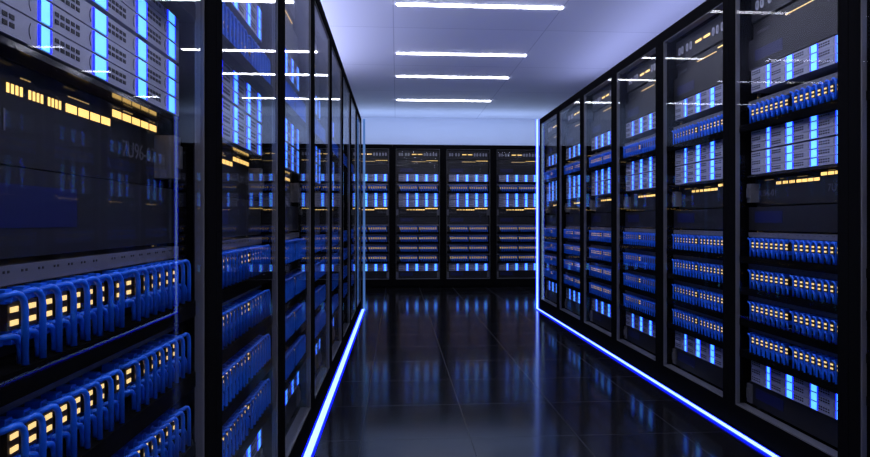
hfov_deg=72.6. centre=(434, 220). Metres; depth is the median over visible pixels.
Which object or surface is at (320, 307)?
switch
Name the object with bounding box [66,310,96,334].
cable
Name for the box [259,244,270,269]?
cable
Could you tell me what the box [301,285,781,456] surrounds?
floor
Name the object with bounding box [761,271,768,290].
cable
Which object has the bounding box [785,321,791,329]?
cable
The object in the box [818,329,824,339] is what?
cable
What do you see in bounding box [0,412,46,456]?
cable
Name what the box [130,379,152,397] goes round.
cable
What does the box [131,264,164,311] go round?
cable
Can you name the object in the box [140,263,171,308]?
cable
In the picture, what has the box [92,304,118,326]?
cable
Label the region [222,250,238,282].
cable
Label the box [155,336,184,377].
cable
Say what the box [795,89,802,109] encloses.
cable
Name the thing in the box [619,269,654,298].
switch
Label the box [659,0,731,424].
rack
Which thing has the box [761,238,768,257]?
cable
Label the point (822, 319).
cable
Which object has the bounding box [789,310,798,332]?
cable
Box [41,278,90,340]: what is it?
cable
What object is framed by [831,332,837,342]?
cable
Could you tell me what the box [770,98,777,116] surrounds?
cable
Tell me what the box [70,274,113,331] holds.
cable
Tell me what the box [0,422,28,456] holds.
cable
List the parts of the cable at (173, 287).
cord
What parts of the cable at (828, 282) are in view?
cord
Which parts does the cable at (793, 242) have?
cord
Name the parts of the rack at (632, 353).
mounting rail, frame, panel, indicator panel, panel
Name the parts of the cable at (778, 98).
cord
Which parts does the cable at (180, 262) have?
cord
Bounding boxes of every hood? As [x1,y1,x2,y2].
[0,35,178,122]
[285,169,298,176]
[449,207,488,207]
[497,207,535,207]
[590,194,610,196]
[624,188,654,192]
[673,179,722,186]
[747,164,837,177]
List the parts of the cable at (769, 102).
cord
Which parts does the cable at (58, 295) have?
cord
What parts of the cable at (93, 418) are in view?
cord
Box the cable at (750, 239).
[747,238,752,256]
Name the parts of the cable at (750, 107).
cord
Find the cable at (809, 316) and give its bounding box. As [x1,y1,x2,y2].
[806,314,815,336]
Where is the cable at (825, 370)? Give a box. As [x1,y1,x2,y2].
[824,369,830,379]
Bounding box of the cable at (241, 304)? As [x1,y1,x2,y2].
[225,303,244,333]
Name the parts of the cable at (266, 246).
cord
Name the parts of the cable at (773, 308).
cord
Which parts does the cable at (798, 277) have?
cord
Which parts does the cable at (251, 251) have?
cord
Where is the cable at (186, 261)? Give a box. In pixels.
[163,259,190,301]
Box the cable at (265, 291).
[253,290,267,316]
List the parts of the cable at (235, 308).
cord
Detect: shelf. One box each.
[0,299,195,407]
[47,369,195,456]
[222,270,272,302]
[222,313,272,364]
[285,257,306,272]
[285,288,306,312]
[315,249,325,258]
[315,274,325,287]
[332,244,338,250]
[332,264,338,273]
[361,191,388,193]
[361,232,388,233]
[361,242,388,243]
[361,251,388,253]
[361,261,388,263]
[396,191,438,193]
[396,232,438,233]
[396,242,438,243]
[396,251,438,253]
[396,261,438,263]
[447,191,489,193]
[447,232,489,233]
[447,241,489,243]
[447,251,489,253]
[447,261,489,262]
[497,191,535,193]
[497,232,535,233]
[497,241,535,243]
[497,251,535,252]
[497,261,535,262]
[543,177,556,183]
[543,236,556,239]
[543,249,556,254]
[543,262,556,268]
[543,275,556,283]
[562,171,579,178]
[562,238,579,242]
[562,253,579,259]
[562,268,579,275]
[562,282,579,292]
[586,162,610,171]
[586,240,610,246]
[586,257,610,265]
[586,274,610,285]
[586,292,610,304]
[619,150,654,163]
[619,244,654,251]
[619,264,654,275]
[619,284,654,298]
[619,304,654,321]
[667,131,722,151]
[667,248,722,259]
[667,273,722,289]
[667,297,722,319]
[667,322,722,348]
[739,99,837,132]
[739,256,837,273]
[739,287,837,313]
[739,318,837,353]
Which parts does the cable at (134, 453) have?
cord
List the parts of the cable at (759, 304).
cord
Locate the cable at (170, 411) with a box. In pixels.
[164,405,190,445]
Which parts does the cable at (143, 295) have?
cord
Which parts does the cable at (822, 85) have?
cord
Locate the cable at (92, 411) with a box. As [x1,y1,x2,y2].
[80,407,107,429]
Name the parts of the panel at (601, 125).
blue plate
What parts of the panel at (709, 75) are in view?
blue plate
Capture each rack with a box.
[133,0,215,456]
[216,0,282,456]
[283,0,313,456]
[314,0,330,422]
[331,33,342,380]
[343,67,350,351]
[351,90,356,331]
[357,107,360,317]
[361,144,392,287]
[393,144,442,286]
[443,145,492,286]
[493,145,539,286]
[540,107,558,319]
[558,89,583,334]
[582,67,616,354]
[614,34,662,382]
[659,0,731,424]
[729,0,847,456]
[848,0,869,456]
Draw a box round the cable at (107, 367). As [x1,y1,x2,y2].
[102,360,140,411]
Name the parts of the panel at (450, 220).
blue plate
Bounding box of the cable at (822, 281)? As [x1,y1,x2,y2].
[818,279,827,301]
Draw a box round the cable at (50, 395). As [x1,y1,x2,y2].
[41,388,90,448]
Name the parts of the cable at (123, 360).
cord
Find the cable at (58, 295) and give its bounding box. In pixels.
[7,283,62,351]
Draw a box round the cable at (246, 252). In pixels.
[229,249,247,278]
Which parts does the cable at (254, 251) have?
cord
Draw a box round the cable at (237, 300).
[234,298,252,327]
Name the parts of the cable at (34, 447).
cord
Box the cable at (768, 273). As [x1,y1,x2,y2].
[765,272,772,291]
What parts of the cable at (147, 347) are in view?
cord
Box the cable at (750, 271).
[747,269,755,288]
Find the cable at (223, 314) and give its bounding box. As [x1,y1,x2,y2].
[222,312,227,346]
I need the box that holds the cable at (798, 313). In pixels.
[795,312,803,333]
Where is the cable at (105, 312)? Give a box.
[80,307,107,330]
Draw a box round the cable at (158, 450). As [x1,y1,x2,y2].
[149,448,167,456]
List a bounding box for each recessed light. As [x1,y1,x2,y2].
[396,2,563,9]
[397,52,526,56]
[397,75,508,78]
[397,99,490,101]
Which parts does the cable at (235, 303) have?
cord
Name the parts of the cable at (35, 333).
cord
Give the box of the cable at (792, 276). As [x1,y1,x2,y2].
[789,275,798,296]
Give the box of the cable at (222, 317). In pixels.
[222,317,223,349]
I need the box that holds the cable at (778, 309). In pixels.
[775,307,783,328]
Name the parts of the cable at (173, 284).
cord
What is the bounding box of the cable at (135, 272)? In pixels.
[102,269,140,320]
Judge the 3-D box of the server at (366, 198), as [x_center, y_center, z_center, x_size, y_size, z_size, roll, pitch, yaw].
[-0.987,-0.334,8.791,0.580,0.032,0.367,0,0,-4]
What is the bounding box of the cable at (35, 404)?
[24,395,76,456]
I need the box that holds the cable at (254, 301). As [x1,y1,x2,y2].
[238,297,255,325]
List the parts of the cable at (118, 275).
cord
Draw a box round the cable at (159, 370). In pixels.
[149,369,167,386]
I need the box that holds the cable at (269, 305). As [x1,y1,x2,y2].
[255,289,270,314]
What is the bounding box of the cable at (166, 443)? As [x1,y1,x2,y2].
[157,441,174,456]
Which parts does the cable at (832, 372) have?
cord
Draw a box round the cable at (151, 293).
[141,292,160,310]
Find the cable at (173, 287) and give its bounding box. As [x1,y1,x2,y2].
[165,285,180,302]
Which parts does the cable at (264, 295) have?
cord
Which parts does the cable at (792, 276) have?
cord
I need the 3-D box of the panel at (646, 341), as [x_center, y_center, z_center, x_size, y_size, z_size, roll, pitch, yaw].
[1.418,0.784,3.890,0.097,0.102,0.614,0,0,-4]
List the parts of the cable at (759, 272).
cord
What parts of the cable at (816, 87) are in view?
cord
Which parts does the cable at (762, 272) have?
cord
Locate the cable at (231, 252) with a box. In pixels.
[222,251,234,283]
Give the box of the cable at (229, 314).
[222,310,230,343]
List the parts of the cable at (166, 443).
cord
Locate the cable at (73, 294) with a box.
[25,281,76,345]
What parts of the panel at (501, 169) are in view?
blue plate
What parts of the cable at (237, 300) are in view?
cord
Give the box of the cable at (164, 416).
[157,411,184,452]
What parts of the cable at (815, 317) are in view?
cord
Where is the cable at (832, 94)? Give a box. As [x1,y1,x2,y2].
[831,92,837,100]
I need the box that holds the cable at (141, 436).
[133,429,164,456]
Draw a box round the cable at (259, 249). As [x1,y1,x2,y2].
[248,246,260,273]
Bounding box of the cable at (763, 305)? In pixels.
[761,304,768,323]
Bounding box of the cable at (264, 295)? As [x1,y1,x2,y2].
[249,291,265,317]
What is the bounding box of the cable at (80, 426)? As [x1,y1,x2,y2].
[52,422,83,446]
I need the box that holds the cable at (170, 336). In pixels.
[162,332,190,373]
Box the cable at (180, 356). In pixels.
[172,356,186,372]
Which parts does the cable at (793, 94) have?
cord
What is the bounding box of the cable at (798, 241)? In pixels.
[795,240,801,260]
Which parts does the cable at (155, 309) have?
cord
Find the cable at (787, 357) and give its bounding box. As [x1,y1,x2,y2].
[785,355,791,365]
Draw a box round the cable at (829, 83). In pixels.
[825,79,834,101]
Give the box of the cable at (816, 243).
[812,241,819,262]
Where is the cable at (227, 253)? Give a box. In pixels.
[224,252,230,285]
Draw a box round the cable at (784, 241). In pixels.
[780,239,789,259]
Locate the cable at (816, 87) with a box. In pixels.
[812,84,820,104]
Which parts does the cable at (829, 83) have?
cord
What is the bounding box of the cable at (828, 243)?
[825,241,833,264]
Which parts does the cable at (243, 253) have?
cord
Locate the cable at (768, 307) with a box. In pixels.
[766,305,773,325]
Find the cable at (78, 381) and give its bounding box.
[70,375,113,431]
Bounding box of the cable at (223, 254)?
[222,252,227,286]
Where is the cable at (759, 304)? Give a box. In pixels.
[756,303,764,322]
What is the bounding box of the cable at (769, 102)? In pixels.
[765,99,772,117]
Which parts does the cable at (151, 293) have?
cord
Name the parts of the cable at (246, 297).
cord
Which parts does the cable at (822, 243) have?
cord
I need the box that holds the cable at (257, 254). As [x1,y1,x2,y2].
[241,247,258,274]
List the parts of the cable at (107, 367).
cord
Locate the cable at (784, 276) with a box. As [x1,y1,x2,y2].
[780,274,789,294]
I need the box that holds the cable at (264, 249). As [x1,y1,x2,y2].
[254,245,265,271]
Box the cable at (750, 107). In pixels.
[747,105,753,122]
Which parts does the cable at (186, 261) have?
cord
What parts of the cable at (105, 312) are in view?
cord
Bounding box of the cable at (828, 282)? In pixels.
[825,280,834,303]
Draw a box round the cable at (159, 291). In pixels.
[149,289,167,307]
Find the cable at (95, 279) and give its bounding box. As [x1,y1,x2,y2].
[56,276,102,335]
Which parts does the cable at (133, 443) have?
cord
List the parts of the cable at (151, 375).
cord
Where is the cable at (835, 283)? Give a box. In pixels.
[831,281,837,304]
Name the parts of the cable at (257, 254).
cord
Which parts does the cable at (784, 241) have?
cord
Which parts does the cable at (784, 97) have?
cord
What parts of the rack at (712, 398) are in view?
mounting rail, panel, panel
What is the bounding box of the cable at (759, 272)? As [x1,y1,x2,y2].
[756,270,763,289]
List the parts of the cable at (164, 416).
cord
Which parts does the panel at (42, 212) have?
blue plate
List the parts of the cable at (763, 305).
cord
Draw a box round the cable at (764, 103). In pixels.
[761,101,767,119]
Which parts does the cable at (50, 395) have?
cord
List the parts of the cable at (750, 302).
cord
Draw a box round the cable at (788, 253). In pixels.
[785,251,791,259]
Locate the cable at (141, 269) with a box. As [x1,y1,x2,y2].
[112,267,148,317]
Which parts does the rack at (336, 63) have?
panel, frame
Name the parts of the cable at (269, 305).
cord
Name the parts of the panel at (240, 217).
blue plate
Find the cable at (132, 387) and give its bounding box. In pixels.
[125,384,144,403]
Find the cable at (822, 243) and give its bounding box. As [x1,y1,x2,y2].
[818,241,827,263]
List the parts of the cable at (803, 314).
cord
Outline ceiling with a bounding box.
[320,0,705,118]
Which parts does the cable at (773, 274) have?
cord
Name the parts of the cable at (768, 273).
cord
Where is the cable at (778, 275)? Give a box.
[775,273,783,293]
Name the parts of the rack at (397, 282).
mounting rail, panel, indicator panel, cover panel, frame, mounting rail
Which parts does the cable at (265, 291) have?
cord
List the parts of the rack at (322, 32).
status panel, cover panel, cover panel, cover panel, panel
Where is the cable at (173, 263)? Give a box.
[148,261,178,305]
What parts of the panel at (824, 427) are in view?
blue plate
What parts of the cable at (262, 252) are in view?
cord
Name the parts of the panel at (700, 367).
blue plate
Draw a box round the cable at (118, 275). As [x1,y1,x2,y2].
[83,272,124,327]
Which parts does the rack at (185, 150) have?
mounting rail, panel, frame, frame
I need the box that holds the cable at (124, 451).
[113,443,148,456]
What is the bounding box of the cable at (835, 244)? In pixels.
[831,242,837,264]
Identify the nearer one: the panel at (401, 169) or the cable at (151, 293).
the cable at (151, 293)
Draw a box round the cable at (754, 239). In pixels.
[752,238,758,256]
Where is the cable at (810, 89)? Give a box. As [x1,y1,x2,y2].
[806,86,814,106]
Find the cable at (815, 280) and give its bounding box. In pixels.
[812,278,821,300]
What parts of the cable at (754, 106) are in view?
cord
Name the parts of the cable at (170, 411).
cord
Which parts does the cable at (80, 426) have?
cord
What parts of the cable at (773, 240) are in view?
cord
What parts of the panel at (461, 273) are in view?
blue plate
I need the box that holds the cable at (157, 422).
[150,417,178,456]
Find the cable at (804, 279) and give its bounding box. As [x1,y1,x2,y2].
[800,277,808,298]
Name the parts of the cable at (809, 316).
cord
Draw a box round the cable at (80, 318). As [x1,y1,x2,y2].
[52,314,83,339]
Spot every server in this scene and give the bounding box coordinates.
[0,0,178,99]
[0,2,178,115]
[47,0,178,82]
[85,0,178,62]
[120,0,178,46]
[144,0,178,29]
[222,0,261,42]
[222,60,261,102]
[222,69,261,112]
[222,82,261,122]
[222,98,261,134]
[222,111,261,145]
[222,125,261,155]
[239,0,261,31]
[243,428,261,456]
[247,0,261,21]
[248,434,261,456]
[285,48,298,75]
[285,57,298,83]
[285,66,298,91]
[285,118,298,134]
[285,124,298,142]
[285,132,298,149]
[285,142,298,158]
[285,151,298,166]
[285,159,298,173]
[285,371,298,396]
[285,376,298,404]
[315,95,319,106]
[315,101,319,112]
[315,107,319,119]
[315,150,319,158]
[315,156,319,165]
[315,163,319,171]
[315,170,319,177]
[315,176,319,183]
[315,343,319,355]
[361,174,387,176]
[361,176,387,178]
[361,179,387,182]
[361,193,387,194]
[361,195,387,196]
[361,197,387,199]
[361,200,387,201]
[361,202,387,203]
[361,204,387,206]
[361,264,387,265]
[361,266,387,268]
[361,269,387,270]
[399,174,437,176]
[399,177,437,178]
[399,179,437,182]
[399,193,437,194]
[399,195,437,196]
[399,197,437,199]
[399,200,437,201]
[399,202,437,203]
[399,204,437,206]
[399,263,437,265]
[399,266,437,267]
[399,268,437,270]
[449,175,487,176]
[449,177,487,178]
[449,179,487,182]
[449,193,487,194]
[449,195,487,196]
[449,197,487,199]
[449,200,487,201]
[449,202,487,204]
[449,204,487,206]
[449,263,487,265]
[449,266,487,267]
[449,268,487,270]
[498,175,535,176]
[498,177,535,179]
[498,179,535,182]
[498,194,535,194]
[498,195,535,196]
[498,197,535,199]
[498,200,535,201]
[498,202,535,204]
[498,205,535,206]
[498,263,535,265]
[498,265,535,267]
[498,268,535,269]
[547,154,556,160]
[547,157,556,163]
[547,160,556,166]
[547,183,556,187]
[547,186,556,190]
[547,190,556,194]
[547,194,556,197]
[547,197,556,200]
[547,283,556,289]
[547,286,556,292]
[566,144,579,152]
[566,148,579,155]
[566,152,579,159]
[566,175,579,179]
[566,178,579,183]
[566,181,579,187]
[566,186,579,191]
[566,190,579,194]
[566,193,579,198]
[566,288,579,295]
[566,290,579,299]
[566,294,579,302]
[592,131,610,141]
[592,135,610,146]
[592,140,610,150]
[592,167,610,173]
[592,170,610,177]
[592,175,610,182]
[592,180,610,186]
[592,184,610,190]
[592,189,610,195]
[592,298,610,307]
[592,301,610,312]
[592,305,610,316]
[626,112,654,128]
[626,118,654,133]
[626,123,654,138]
[626,156,654,165]
[626,160,654,170]
[626,165,654,175]
[626,171,654,180]
[626,177,654,185]
[626,182,654,190]
[626,311,654,325]
[626,315,654,331]
[626,320,654,336]
[675,83,722,108]
[675,90,722,114]
[675,97,722,120]
[675,139,722,153]
[675,143,722,159]
[675,150,722,165]
[675,158,722,172]
[675,165,722,178]
[675,172,722,184]
[675,331,722,353]
[675,335,722,360]
[675,341,722,367]
[739,349,837,393]
[751,35,837,77]
[751,44,837,85]
[751,53,837,92]
[751,110,837,135]
[751,116,837,143]
[751,125,837,150]
[751,136,837,159]
[751,145,837,166]
[751,155,837,174]
[751,360,837,400]
[751,367,837,410]
[751,374,837,419]
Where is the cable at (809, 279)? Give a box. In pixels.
[806,277,814,299]
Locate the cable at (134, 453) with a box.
[111,451,139,456]
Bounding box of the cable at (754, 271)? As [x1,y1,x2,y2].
[752,270,758,288]
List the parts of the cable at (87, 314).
cord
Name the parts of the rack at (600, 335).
frame, panel, lamp panel, cover panel, cover panel, indicator panel, panel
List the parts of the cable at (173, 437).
cord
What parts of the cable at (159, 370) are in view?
cord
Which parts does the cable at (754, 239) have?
cord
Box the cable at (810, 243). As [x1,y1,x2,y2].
[806,240,814,262]
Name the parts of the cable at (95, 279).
cord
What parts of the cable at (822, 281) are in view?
cord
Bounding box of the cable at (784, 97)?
[780,94,789,113]
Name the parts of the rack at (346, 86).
panel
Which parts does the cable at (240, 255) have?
cord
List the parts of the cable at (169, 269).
cord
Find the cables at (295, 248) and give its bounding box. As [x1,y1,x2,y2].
[222,1,837,456]
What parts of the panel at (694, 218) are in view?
blue plate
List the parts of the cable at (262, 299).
cord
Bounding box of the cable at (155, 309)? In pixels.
[122,265,157,314]
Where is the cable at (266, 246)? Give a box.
[252,245,267,270]
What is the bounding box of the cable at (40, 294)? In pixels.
[0,287,46,358]
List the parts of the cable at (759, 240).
cord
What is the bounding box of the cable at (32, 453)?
[13,451,38,456]
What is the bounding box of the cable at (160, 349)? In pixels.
[131,347,164,392]
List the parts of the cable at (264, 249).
cord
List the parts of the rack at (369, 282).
cover panel, cover panel, cover panel, indicator panel, lamp panel, status panel, panel, panel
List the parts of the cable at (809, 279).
cord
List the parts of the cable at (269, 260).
cord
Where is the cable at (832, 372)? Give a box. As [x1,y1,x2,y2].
[830,371,837,382]
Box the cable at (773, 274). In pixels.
[770,272,777,292]
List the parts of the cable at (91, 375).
cord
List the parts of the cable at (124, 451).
cord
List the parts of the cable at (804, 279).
cord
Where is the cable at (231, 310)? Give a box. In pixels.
[222,308,234,340]
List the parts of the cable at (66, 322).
cord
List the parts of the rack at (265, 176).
panel, cover panel, frame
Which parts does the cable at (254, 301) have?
cord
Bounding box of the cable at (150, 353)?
[122,351,157,398]
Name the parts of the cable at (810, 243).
cord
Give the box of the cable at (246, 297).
[241,296,258,323]
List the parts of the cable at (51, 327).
cord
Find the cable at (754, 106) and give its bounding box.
[752,104,757,121]
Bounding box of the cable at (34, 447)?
[18,441,55,456]
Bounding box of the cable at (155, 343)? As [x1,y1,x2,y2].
[147,339,178,382]
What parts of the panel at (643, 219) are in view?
blue plate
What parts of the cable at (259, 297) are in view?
cord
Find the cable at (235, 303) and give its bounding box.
[229,301,247,330]
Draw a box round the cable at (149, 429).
[141,423,171,456]
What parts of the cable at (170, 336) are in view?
cord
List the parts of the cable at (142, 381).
cord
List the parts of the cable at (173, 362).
cord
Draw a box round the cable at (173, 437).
[165,435,180,450]
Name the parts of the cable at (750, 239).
cord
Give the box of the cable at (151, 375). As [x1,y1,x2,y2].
[141,374,160,391]
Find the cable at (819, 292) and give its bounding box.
[818,291,821,300]
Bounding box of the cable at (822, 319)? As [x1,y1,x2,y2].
[818,317,827,340]
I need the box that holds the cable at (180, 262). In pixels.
[155,260,184,303]
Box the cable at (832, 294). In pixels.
[831,293,837,303]
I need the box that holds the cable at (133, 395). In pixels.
[107,389,135,409]
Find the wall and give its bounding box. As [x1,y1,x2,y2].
[361,117,539,145]
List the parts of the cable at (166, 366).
cord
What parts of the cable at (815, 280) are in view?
cord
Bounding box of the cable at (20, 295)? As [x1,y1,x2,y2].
[0,290,28,364]
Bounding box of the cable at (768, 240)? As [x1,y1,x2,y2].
[765,238,771,257]
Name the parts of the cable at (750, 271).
cord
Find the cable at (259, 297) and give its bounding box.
[245,294,260,321]
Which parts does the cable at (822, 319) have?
cord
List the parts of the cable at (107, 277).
cord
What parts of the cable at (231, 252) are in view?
cord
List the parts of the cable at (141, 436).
cord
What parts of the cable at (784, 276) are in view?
cord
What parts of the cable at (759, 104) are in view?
cord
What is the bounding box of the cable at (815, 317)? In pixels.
[812,315,821,338]
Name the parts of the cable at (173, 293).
cord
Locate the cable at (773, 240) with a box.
[770,239,777,258]
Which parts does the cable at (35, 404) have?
cord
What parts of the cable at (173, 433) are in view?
cord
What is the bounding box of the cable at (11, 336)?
[0,333,20,363]
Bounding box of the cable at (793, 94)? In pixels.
[789,91,797,111]
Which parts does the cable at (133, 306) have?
cord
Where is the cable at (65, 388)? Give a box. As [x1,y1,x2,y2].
[56,381,102,439]
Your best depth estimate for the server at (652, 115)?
3.91 m
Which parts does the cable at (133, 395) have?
cord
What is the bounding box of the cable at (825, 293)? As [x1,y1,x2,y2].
[824,292,827,302]
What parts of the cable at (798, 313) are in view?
cord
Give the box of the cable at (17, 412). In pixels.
[7,403,62,456]
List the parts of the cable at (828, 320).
cord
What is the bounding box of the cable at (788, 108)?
[785,106,791,112]
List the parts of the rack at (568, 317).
frame, panel, lamp panel, cover panel, cover panel, cover panel, status panel, indicator panel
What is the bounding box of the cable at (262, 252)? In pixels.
[247,246,263,272]
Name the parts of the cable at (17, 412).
cord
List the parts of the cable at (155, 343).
cord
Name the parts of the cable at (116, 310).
cord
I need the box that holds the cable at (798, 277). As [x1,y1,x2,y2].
[795,276,803,297]
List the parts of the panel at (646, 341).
blue plate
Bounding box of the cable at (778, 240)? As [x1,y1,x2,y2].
[775,239,781,258]
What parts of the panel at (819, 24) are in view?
blue plate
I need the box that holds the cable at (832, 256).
[831,255,834,264]
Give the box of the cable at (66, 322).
[35,318,70,344]
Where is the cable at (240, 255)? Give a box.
[222,250,241,281]
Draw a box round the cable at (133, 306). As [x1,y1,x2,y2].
[107,299,135,320]
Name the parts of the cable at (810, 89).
cord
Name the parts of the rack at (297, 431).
indicator panel, status panel, cover panel, lamp panel, panel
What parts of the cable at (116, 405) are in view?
cord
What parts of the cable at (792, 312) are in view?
cord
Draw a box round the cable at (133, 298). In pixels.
[125,297,144,316]
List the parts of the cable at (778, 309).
cord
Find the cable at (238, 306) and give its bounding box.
[222,305,241,335]
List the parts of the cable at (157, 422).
cord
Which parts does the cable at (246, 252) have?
cord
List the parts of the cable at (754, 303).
cord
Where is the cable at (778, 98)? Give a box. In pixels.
[775,96,782,114]
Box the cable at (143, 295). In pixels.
[131,294,152,313]
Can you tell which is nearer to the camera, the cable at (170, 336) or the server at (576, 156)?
the cable at (170, 336)
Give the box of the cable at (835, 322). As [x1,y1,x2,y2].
[831,320,837,344]
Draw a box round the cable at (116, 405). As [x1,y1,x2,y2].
[92,400,118,421]
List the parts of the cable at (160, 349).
cord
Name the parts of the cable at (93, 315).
cord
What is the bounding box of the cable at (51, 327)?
[18,323,55,350]
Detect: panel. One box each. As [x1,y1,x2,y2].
[0,165,176,258]
[222,139,261,199]
[222,196,260,237]
[285,15,297,66]
[285,205,297,231]
[396,150,438,159]
[396,207,438,215]
[397,165,438,173]
[397,217,438,223]
[447,150,488,159]
[447,165,488,174]
[447,207,488,215]
[447,217,488,223]
[447,270,488,277]
[497,151,535,159]
[497,165,535,174]
[497,207,535,215]
[591,112,610,137]
[593,85,610,111]
[624,188,654,210]
[625,90,654,123]
[625,211,654,227]
[626,325,654,353]
[627,57,654,92]
[673,179,722,208]
[674,55,722,102]
[674,208,722,229]
[675,347,722,388]
[676,13,722,64]
[678,42,722,77]
[747,164,837,205]
[749,0,837,70]
[749,204,837,232]
[750,381,837,447]
[751,0,797,22]
[754,0,829,38]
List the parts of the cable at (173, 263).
cord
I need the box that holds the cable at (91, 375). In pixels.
[82,369,124,423]
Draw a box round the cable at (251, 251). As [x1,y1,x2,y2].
[234,248,252,276]
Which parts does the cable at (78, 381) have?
cord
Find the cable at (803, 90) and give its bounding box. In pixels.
[800,88,808,108]
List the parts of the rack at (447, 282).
mounting rail, panel, indicator panel, panel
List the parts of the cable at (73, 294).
cord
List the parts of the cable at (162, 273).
cord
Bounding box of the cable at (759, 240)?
[756,238,763,256]
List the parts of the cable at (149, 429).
cord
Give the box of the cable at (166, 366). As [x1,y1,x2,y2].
[157,364,174,381]
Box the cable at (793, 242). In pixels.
[789,240,796,260]
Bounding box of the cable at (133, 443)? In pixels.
[123,436,156,456]
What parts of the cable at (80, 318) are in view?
cord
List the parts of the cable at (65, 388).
cord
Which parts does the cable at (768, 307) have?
cord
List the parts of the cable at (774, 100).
cord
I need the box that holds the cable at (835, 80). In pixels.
[831,77,837,99]
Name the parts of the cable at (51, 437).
cord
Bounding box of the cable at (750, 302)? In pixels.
[747,301,755,320]
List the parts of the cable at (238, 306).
cord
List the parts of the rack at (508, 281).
mounting rail, panel, panel, cover panel, cover panel, indicator panel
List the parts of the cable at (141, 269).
cord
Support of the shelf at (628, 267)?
attached to the switch at (622, 266)
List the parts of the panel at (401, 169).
blue plate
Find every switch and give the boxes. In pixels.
[0,246,195,407]
[0,324,195,456]
[133,421,195,456]
[158,0,195,22]
[222,14,272,97]
[222,237,272,302]
[222,285,272,364]
[222,343,272,425]
[222,390,272,456]
[285,101,306,131]
[285,232,306,272]
[285,267,306,312]
[285,312,306,351]
[285,348,306,390]
[315,133,325,150]
[315,230,325,258]
[315,257,325,287]
[315,299,325,316]
[315,324,325,345]
[332,152,338,162]
[332,228,338,250]
[332,251,338,273]
[332,285,338,296]
[332,305,338,319]
[343,164,347,171]
[361,184,388,193]
[361,224,388,233]
[361,234,388,243]
[361,244,388,253]
[361,254,388,263]
[396,184,438,193]
[396,224,438,233]
[396,234,438,243]
[396,244,438,253]
[396,254,438,263]
[447,184,489,193]
[447,224,489,233]
[447,234,489,243]
[447,244,489,253]
[447,254,489,262]
[497,184,535,193]
[497,224,535,233]
[497,234,535,243]
[497,244,535,252]
[497,253,535,262]
[543,167,556,183]
[543,226,556,239]
[543,239,556,254]
[543,253,556,268]
[543,266,556,283]
[562,159,579,178]
[562,226,579,242]
[562,242,579,259]
[562,257,579,275]
[562,272,579,292]
[586,149,610,171]
[586,227,610,246]
[586,245,610,265]
[586,262,610,285]
[586,280,610,304]
[619,134,654,163]
[619,228,654,251]
[619,249,654,275]
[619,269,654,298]
[619,290,654,321]
[667,111,722,151]
[667,230,722,259]
[667,255,722,289]
[667,280,722,319]
[667,305,722,348]
[739,72,837,132]
[739,232,837,273]
[739,264,837,313]
[739,295,837,353]
[739,327,837,393]
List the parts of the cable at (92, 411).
cord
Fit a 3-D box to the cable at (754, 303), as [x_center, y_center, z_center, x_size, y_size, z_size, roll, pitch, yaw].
[1.428,0.403,2.639,0.056,0.085,0.024,0,0,-37]
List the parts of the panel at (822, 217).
blue plate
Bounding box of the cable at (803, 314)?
[800,313,809,335]
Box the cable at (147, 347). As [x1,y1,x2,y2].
[139,343,171,387]
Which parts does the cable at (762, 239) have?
cord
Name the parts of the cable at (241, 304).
cord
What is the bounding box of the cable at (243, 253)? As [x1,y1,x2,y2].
[230,249,244,279]
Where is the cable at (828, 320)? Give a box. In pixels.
[825,318,834,342]
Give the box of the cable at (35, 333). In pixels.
[0,328,38,356]
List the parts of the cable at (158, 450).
cord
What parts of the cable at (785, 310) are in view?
cord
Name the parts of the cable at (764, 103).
cord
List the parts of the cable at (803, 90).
cord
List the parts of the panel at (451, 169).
blue plate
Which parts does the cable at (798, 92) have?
cord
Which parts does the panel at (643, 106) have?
blue plate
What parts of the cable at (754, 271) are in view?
cord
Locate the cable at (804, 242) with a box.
[800,240,809,261]
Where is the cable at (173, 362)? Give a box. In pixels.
[165,360,180,376]
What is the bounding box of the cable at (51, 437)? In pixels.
[36,431,70,456]
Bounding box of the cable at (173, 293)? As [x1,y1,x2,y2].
[157,287,174,305]
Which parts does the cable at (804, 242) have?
cord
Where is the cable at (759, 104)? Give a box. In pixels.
[756,102,762,120]
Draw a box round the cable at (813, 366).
[811,364,818,374]
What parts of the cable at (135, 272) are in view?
cord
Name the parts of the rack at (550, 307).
panel, cover panel, cover panel, lamp panel, cover panel, status panel, indicator panel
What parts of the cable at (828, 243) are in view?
cord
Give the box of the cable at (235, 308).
[222,306,238,338]
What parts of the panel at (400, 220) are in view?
blue plate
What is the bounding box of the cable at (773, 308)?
[770,306,778,326]
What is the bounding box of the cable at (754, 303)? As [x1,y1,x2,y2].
[752,302,759,321]
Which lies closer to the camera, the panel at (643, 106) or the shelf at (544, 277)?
the panel at (643, 106)
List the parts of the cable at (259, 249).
cord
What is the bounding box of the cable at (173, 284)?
[172,284,186,300]
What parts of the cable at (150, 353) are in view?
cord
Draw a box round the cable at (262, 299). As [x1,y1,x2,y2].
[247,293,263,319]
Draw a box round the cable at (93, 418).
[66,414,96,437]
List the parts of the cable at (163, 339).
cord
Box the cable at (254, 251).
[242,247,255,275]
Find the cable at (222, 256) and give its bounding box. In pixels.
[222,256,223,288]
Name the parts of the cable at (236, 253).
cord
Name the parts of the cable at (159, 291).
cord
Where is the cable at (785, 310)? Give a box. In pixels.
[780,308,789,329]
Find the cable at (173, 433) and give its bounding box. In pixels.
[172,429,186,444]
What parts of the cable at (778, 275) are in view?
cord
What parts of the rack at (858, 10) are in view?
frame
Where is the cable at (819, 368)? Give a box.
[818,366,824,377]
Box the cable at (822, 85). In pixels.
[818,82,827,102]
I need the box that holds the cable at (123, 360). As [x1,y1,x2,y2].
[112,355,148,404]
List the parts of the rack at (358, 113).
glass pane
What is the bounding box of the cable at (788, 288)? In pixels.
[785,286,791,294]
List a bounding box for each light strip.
[301,119,364,456]
[536,119,779,456]

